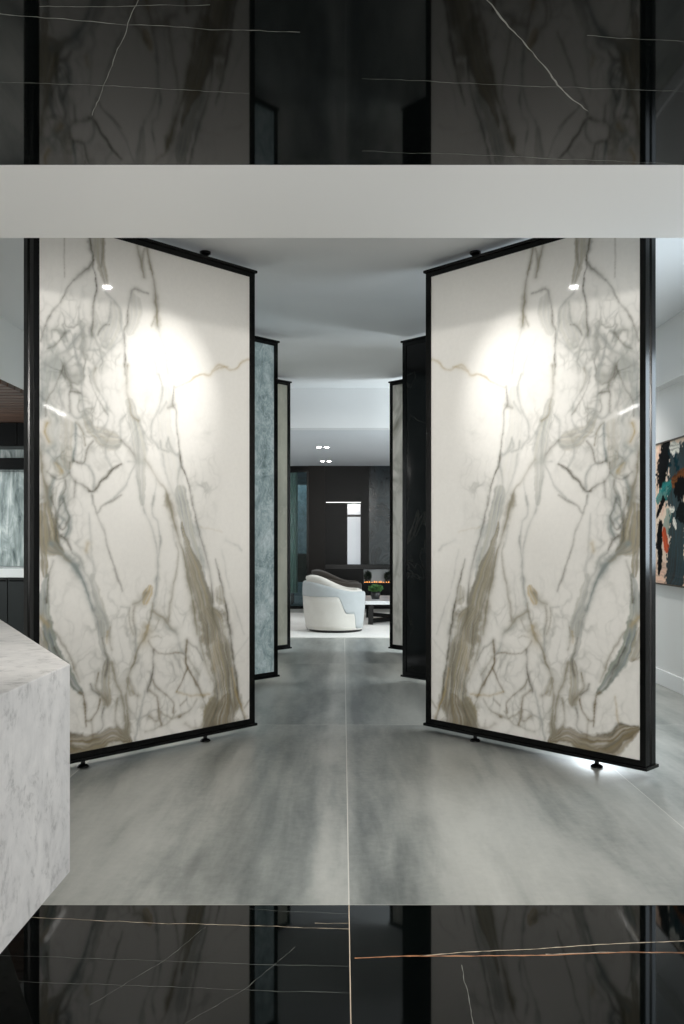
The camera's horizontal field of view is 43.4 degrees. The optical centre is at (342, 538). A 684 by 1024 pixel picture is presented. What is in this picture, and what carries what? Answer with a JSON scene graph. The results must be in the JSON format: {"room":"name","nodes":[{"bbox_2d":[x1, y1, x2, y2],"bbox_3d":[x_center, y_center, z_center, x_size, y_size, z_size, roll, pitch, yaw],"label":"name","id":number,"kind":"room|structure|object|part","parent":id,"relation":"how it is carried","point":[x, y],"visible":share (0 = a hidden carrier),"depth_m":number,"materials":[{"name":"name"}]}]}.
{"room":"store","nodes":[
{"label":"store","id":0,"kind":"room"},
{"bbox_2d":[0,317,23,389],"bbox_3d":[-2.765,-0.259,2.675,0.150,2.977,14.550,0,0,0],"label":"wall","id":1,"kind":"structure","parent":0,"point":[11,337],"depth_m":6.98,"materials":[{"name":"white paint"}]},
{"bbox_2d":[0,379,23,422],"bbox_3d":[-3.896,-1.290,7.475,2.408,0.134,3.750,0,0,0],"label":"ceiling","id":2,"kind":"structure","parent":0,"point":[11,396],"depth_m":7.77,"materials":[{"name":"brown wood"}]},
{"bbox_2d":[0,449,23,566],"bbox_3d":[-3.970,-0.064,9.425,2.260,2.587,0.150,0,0,0],"label":"wall","id":3,"kind":"structure","parent":0,"point":[0,449],"depth_m":9.35,"materials":[{"name":"white paint"}]},
{"bbox_2d":[0,423,23,448],"bbox_3d":[-3.970,-1.097,9.172,2.240,0.247,0.345,0,0,0],"label":"upper cabinet","id":4,"kind":"object","parent":3,"relation":"attached to","point":[11,434],"visible":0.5,"depth_m":9.00,"materials":[{"name":"black"}]},
{"bbox_2d":[0,458,23,471],"bbox_3d":[-3.970,-0.787,9.159,2.240,0.125,0.318,0,0,0],"label":"wall shelf","id":5,"kind":"object","parent":3,"relation":"attached to","point":[6,464],"visible":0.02,"depth_m":9.00,"materials":[{"name":"black wood"}]},
{"bbox_2d":[0,450,23,565],"bbox_3d":[-3.970,-0.338,9.335,2.240,1.265,0.029,0,0,0],"label":"backsplash","id":6,"kind":"structure","parent":3,"relation":"attached to","point":[11,483],"depth_m":9.32,"materials":[{"name":"stone"}]},
{"bbox_2d":[290,473,306,595],"bbox_3d":[-2.125,-0.080,17.000,3.950,2.620,3.500,0,0,0],"label":"wall","id":7,"kind":"structure","parent":0,"point":[302,477],"depth_m":18.60,"materials":[{"name":"blue stone"}]},
{"bbox_2d":[290,473,297,592],"bbox_3d":[-1.060,-0.120,15.553,0.480,2.200,0.066,0,0,0],"label":"curtain","id":8,"kind":"object","parent":7,"relation":"hanging from","point":[293,476],"visible":0.15,"depth_m":15.55,"materials":[{"name":"grey fabric"}]},
{"bbox_2d":[290,466,389,608],"bbox_3d":[-0.075,-0.027,15.165,8.050,2.514,0.210,0,0,0],"label":"wall","id":9,"kind":"structure","parent":0,"point":[367,485],"depth_m":15.10,"materials":[{"name":"stone"}]},
{"bbox_2d":[290,470,308,608],"bbox_3d":[-2.275,0.005,15.155,3.350,2.450,0.050,0,0,0],"label":"window","id":10,"kind":"structure","parent":9,"relation":"in","point":[291,471],"depth_m":15.13,"materials":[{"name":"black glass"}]},
{"bbox_2d":[326,502,360,502],"bbox_3d":[0.008,-0.644,15.088,0.616,0.020,0.020,0,0,0],"label":"light strip","id":11,"kind":"object","parent":9,"relation":"attached to","point":[326,502],"visible":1,"depth_m":15.08,"materials":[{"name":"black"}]},
{"bbox_2d":[347,503,360,563],"bbox_3d":[0.193,-0.083,15.150,0.246,1.085,0.100,0,0,0],"label":"window","id":12,"kind":"structure","parent":9,"relation":"in","point":[353,510],"depth_m":15.17,"materials":[{"name":"grey glass"}]},
{"bbox_2d":[325,564,389,568],"bbox_3d":[1.817,0.487,15.082,4.266,0.085,0.035,0,0,0],"label":"trim","id":13,"kind":"structure","parent":9,"relation":"attached to","point":[327,566],"depth_m":15.06,"materials":[{"name":"black"}]},
{"bbox_2d":[364,570,371,582],"bbox_3d":[0.439,0.661,15.171,0.155,0.237,0.159,0,0,0],"label":"plant","id":14,"kind":"object","parent":9,"relation":"in","point":[367,575],"visible":1,"depth_m":15.14,"materials":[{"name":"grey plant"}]},
{"bbox_2d":[384,571,389,582],"bbox_3d":[0.798,0.665,15.176,0.165,0.228,0.169,0,0,0],"label":"plant","id":15,"kind":"object","parent":9,"relation":"in","point":[387,574],"visible":0.76,"depth_m":15.14,"materials":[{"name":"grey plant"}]},
{"bbox_2d":[290,430,389,465],"bbox_3d":[0.000,-1.334,12.700,8.200,0.100,5.100,0,0,0],"label":"ceiling","id":16,"kind":"structure","parent":0,"point":[347,447],"depth_m":12.20,"materials":[{"name":"grey paint"}]},
{"bbox_2d":[0,596,683,1023],"bbox_3d":[-0.595,1.290,7.000,9.390,0.120,23.200,0,0,0],"label":"floor","id":17,"kind":"structure","parent":0,"point":[340,792],"depth_m":3.12,"materials":[{"name":"grey tile"}]},
{"bbox_2d":[0,567,23,634],"bbox_3d":[-3.965,0.765,9.020,2.240,0.930,0.630,0,0,0],"label":"base cabinet","id":18,"kind":"object","parent":17,"relation":"on","point":[11,578],"depth_m":8.74,"materials":[{"name":"black paint"}]},
{"bbox_3d":[-3.685,0.762,8.745,0.550,0.735,0.020,0,0,0],"label":"cabinet door","id":19,"kind":"part","parent":18,"relation":"part of","materials":[{"name":"black paint"}]},
{"bbox_2d":[0,567,23,577],"bbox_3d":[-3.965,0.345,9.020,2.240,0.090,0.630,0,0,0],"label":"countertop","id":20,"kind":"structure","parent":18,"relation":"on","point":[5,572],"depth_m":8.70,"materials":[{"name":"white stone"}]},
{"bbox_3d":[-3.125,0.762,8.745,0.550,0.735,0.020,0,0,0],"label":"cabinet door","id":21,"kind":"part","parent":18,"relation":"part of","materials":[{"name":"black paint"}]},
{"bbox_2d":[0,620,69,953],"bbox_3d":[-1.510,0.780,2.325,1.579,0.900,3.150,0,0,0],"label":"countertop","id":22,"kind":"structure","parent":17,"relation":"on","point":[34,681],"depth_m":2.03,"materials":[{"name":"grey stone"}]},
{"bbox_2d":[24,238,257,768],"bbox_3d":[-1.105,-0.259,4.949,0.134,2.975,1.500,0,0,44],"label":"stone panel","id":23,"kind":"object","parent":17,"relation":"on","point":[139,353],"visible":0.94,"depth_m":4.83,"materials":[{"name":"white stone"}]},
{"bbox_3d":[-1.603,-0.259,4.426,0.110,2.848,0.032,0,0,44],"label":"frame post","id":24,"kind":"part","parent":23,"relation":"part of","materials":[{"name":"black metal"}]},
{"bbox_3d":[-1.109,1.148,4.945,0.110,0.030,1.402,0,0,44],"label":"rail","id":25,"kind":"part","parent":23,"relation":"part of","materials":[{"name":"black metal"}]},
{"bbox_3d":[-1.105,1.173,4.949,0.134,0.017,1.500,0,0,44],"label":"plate","id":26,"kind":"part","parent":23,"relation":"part of","materials":[{"name":"black"}]},
{"bbox_3d":[-1.109,-1.666,4.945,0.110,0.030,1.402,0,0,44],"label":"rail","id":27,"kind":"part","parent":23,"relation":"part of","materials":[{"name":"black metal"}]},
{"bbox_3d":[-1.105,-1.690,4.949,0.134,0.017,1.500,0,0,44],"label":"plate","id":28,"kind":"part","parent":23,"relation":"part of","materials":[{"name":"black"}]},
{"bbox_3d":[-0.611,-0.259,5.469,0.110,2.848,0.042,0,0,44],"label":"frame post","id":29,"kind":"part","parent":23,"relation":"part of","materials":[{"name":"black metal"}]},
{"bbox_2d":[255,336,279,679],"bbox_3d":[-1.106,-0.259,6.883,0.134,2.975,1.500,0,0,44],"label":"stone panel","id":30,"kind":"object","parent":17,"relation":"on","point":[266,350],"visible":0.22,"depth_m":7.29,"materials":[{"name":"blue stone"}]},
{"bbox_3d":[-1.110,-1.666,6.879,0.110,0.030,1.402,0,0,44],"label":"rail","id":31,"kind":"part","parent":30,"relation":"part of","materials":[{"name":"black metal"}]},
{"bbox_3d":[-1.110,1.148,6.879,0.110,0.030,1.402,0,0,44],"label":"rail","id":32,"kind":"part","parent":30,"relation":"part of","materials":[{"name":"black metal"}]},
{"bbox_3d":[-1.106,-1.690,6.883,0.134,0.017,1.500,0,0,44],"label":"plate","id":33,"kind":"part","parent":30,"relation":"part of","materials":[{"name":"black"}]},
{"bbox_3d":[-1.106,1.173,6.883,0.134,0.017,1.500,0,0,44],"label":"plate","id":34,"kind":"part","parent":30,"relation":"part of","materials":[{"name":"black"}]},
{"bbox_3d":[-0.612,-0.259,7.403,0.110,2.848,0.042,0,0,44],"label":"frame post","id":35,"kind":"part","parent":30,"relation":"part of","materials":[{"name":"black metal"}]},
{"bbox_2d":[278,379,291,649],"bbox_3d":[-1.115,-0.259,8.783,0.134,2.975,1.500,0,0,44],"label":"stone panel","id":36,"kind":"object","parent":17,"relation":"on","point":[283,385],"visible":0.21,"depth_m":9.21,"materials":[{"name":"beige stone"}]},
{"bbox_3d":[-0.621,-0.259,9.303,0.110,2.848,0.042,0,0,44],"label":"frame post","id":37,"kind":"part","parent":36,"relation":"part of","materials":[{"name":"black metal"}]},
{"bbox_2d":[291,553,306,603],"bbox_3d":[-0.660,0.755,16.400,0.680,0.950,0.440,0,0,0],"label":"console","id":38,"kind":"object","parent":17,"relation":"on","point":[302,557],"visible":0.09,"depth_m":16.18,"materials":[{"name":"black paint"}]},
{"bbox_2d":[290,613,389,637],"bbox_3d":[0.550,1.223,12.440,4.100,0.014,3.520,0,0,0],"label":"area rug","id":39,"kind":"object","parent":17,"relation":"on","point":[298,629],"visible":0.08,"depth_m":11.30,"materials":[{"name":"white carpet"}]},
{"bbox_2d":[302,575,364,632],"bbox_3d":[-0.131,0.850,11.468,0.828,0.731,0.893,0,0,-4],"label":"barrel armchair","id":40,"kind":"object","parent":39,"relation":"on","point":[329,606],"visible":1,"depth_m":11.10,"materials":[{"name":"beige fabric"}]},
{"bbox_2d":[306,575,361,591],"bbox_3d":[-0.125,0.700,11.468,0.745,0.431,0.800,0,0,-4],"label":"cushion","id":41,"kind":"object","parent":40,"relation":"on","point":[314,583],"depth_m":11.13,"materials":[{"name":"beige fabric"}]},
{"bbox_2d":[310,569,361,588],"bbox_3d":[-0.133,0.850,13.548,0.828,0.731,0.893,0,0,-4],"label":"backrest cushion","id":42,"kind":"object","parent":40,"relation":"on","point":[347,583],"visible":0.2,"depth_m":13.20,"materials":[{"name":"brown fabric"}]},
{"bbox_2d":[365,595,389,624],"bbox_3d":[0.930,1.045,12.750,1.240,0.338,1.240,0,0,0],"label":"coffee table","id":43,"kind":"object","parent":39,"relation":"on","point":[384,600],"visible":0.31,"depth_m":12.26,"materials":[{"name":"white stone"}]},
{"bbox_3d":[0.395,1.081,12.215,0.080,0.267,0.080,0,0,0],"label":"leg","id":44,"kind":"part","parent":43,"relation":"part of","materials":[{"name":"black"}]},
{"bbox_2d":[368,583,383,598],"bbox_3d":[0.476,0.759,12.544,0.238,0.234,0.239,0,0,0],"label":"potted plant","id":45,"kind":"object","parent":43,"relation":"on","point":[375,594],"visible":1,"depth_m":12.50,"materials":[{"name":"green plant"}]},
{"bbox_3d":[0.475,0.821,12.550,0.140,0.110,0.140,0,0,0],"label":"pot","id":46,"kind":"part","parent":45,"relation":"part of","materials":[{"name":"black ceramic"}]},
{"bbox_2d":[388,379,401,649],"bbox_3d":[1.051,-0.259,8.783,0.134,2.975,1.500,0,0,-44],"label":"stone panel","id":47,"kind":"object","parent":17,"relation":"on","point":[396,385],"visible":0.19,"depth_m":9.22,"materials":[{"name":"white stone"}]},
{"bbox_3d":[0.557,-0.259,9.303,0.110,2.848,0.042,0,0,-44],"label":"frame post","id":48,"kind":"part","parent":47,"relation":"part of","materials":[{"name":"black metal"}]},
{"bbox_3d":[1.055,1.148,8.779,0.110,0.030,1.402,0,0,-44],"label":"rail","id":49,"kind":"part","parent":47,"relation":"part of","materials":[{"name":"black metal"}]},
{"bbox_2d":[400,335,425,679],"bbox_3d":[1.057,-0.259,6.883,0.134,2.975,1.500,0,0,-44],"label":"stone panel","id":50,"kind":"object","parent":17,"relation":"on","point":[414,349],"visible":0.22,"depth_m":7.29,"materials":[{"name":"black stone"}]},
{"bbox_3d":[0.563,-0.259,7.403,0.110,2.848,0.042,0,0,-44],"label":"frame post","id":51,"kind":"part","parent":50,"relation":"part of","materials":[{"name":"black metal"}]},
{"bbox_3d":[1.057,-1.690,6.883,0.134,0.017,1.500,0,0,-44],"label":"plate","id":52,"kind":"part","parent":50,"relation":"part of","materials":[{"name":"black"}]},
{"bbox_3d":[1.057,1.173,6.883,0.134,0.017,1.500,0,0,-44],"label":"plate","id":53,"kind":"part","parent":50,"relation":"part of","materials":[{"name":"black"}]},
{"bbox_3d":[1.061,-1.666,6.879,0.110,0.030,1.402,0,0,-44],"label":"rail","id":54,"kind":"part","parent":50,"relation":"part of","materials":[{"name":"black metal"}]},
{"bbox_3d":[1.061,1.148,6.879,0.110,0.030,1.402,0,0,-44],"label":"rail","id":55,"kind":"part","parent":50,"relation":"part of","materials":[{"name":"black metal"}]},
{"bbox_2d":[423,238,658,771],"bbox_3d":[1.071,-0.259,4.949,0.134,2.975,1.500,0,0,-44],"label":"stone panel","id":56,"kind":"object","parent":17,"relation":"on","point":[541,352],"visible":1,"depth_m":4.82,"materials":[{"name":"white stone"}]},
{"bbox_3d":[0.577,-0.259,5.469,0.110,2.848,0.042,0,0,-44],"label":"frame post","id":57,"kind":"part","parent":56,"relation":"part of","materials":[{"name":"black metal"}]},
{"bbox_3d":[1.071,-1.690,4.949,0.134,0.017,1.500,0,0,-44],"label":"plate","id":58,"kind":"part","parent":56,"relation":"part of","materials":[{"name":"black"}]},
{"bbox_3d":[1.075,-1.666,4.945,0.110,0.030,1.402,0,0,-44],"label":"rail","id":59,"kind":"part","parent":56,"relation":"part of","materials":[{"name":"black metal"}]},
{"bbox_3d":[1.075,1.148,4.945,0.110,0.030,1.402,0,0,-44],"label":"rail","id":60,"kind":"part","parent":56,"relation":"part of","materials":[{"name":"black metal"}]},
{"bbox_3d":[1.071,1.173,4.949,0.134,0.017,1.500,0,0,-44],"label":"plate","id":61,"kind":"part","parent":56,"relation":"part of","materials":[{"name":"black"}]},
{"bbox_3d":[1.569,-0.259,4.426,0.110,2.848,0.032,0,0,-44],"label":"frame post","id":62,"kind":"part","parent":56,"relation":"part of","materials":[{"name":"black metal"}]},
{"bbox_2d":[0,0,683,237],"bbox_3d":[0.000,-1.552,-0.505,5.680,0.590,8.190,0,0,0],"label":"ceiling","id":63,"kind":"structure","parent":0,"point":[83,82],"depth_m":2.57,"materials":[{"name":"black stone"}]},
{"bbox_2d":[0,238,683,387],"bbox_3d":[0.000,-1.797,6.770,5.680,0.100,6.360,0,0,0],"label":"ceiling","id":64,"kind":"structure","parent":0,"point":[339,311],"depth_m":6.02,"materials":[{"name":"white paint"}]},
{"bbox_2d":[656,380,683,677],"bbox_3d":[2.765,-0.259,2.675,0.150,2.977,14.550,0,0,0],"label":"wall","id":65,"kind":"structure","parent":0,"point":[670,400],"depth_m":7.06,"materials":[{"name":"white paint"}]},
{"bbox_2d":[656,435,683,587],"bbox_3d":[2.670,-0.213,6.660,0.036,1.188,1.600,0,0,0],"label":"abstract painting","id":66,"kind":"object","parent":65,"relation":"attached to","point":[669,453],"visible":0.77,"depth_m":6.99,"materials":[{"name":"paint"}]},
{"bbox_2d":[656,310,683,392],"bbox_3d":[2.645,-1.502,6.770,0.090,0.490,6.360,0,0,0],"label":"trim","id":67,"kind":"structure","parent":65,"relation":"attached to","point":[670,335],"depth_m":6.85,"materials":[{"name":"white paint"}]},
{"bbox_2d":[656,667,683,695],"bbox_3d":[2.681,1.165,6.420,0.018,0.130,7.060,0,0,0],"label":"baseboard","id":68,"kind":"structure","parent":65,"relation":"attached to","point":[673,682],"depth_m":7.02,"materials":[{"name":"white paint"}]},
{"bbox_3d":[0.000,-0.027,10.025,8.200,2.514,0.150,0,0,0],"label":"wall","id":69,"kind":"structure","parent":0,"visible":0},
{"bbox_2d":[290,388,389,429],"bbox_3d":[0.000,-1.565,10.050,8.200,0.563,0.200,0,0,0],"label":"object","id":70,"kind":"structure","parent":69,"relation":"attached to","point":[310,408],"depth_m":9.95,"materials":[{"name":"grey paint"}]}
]}

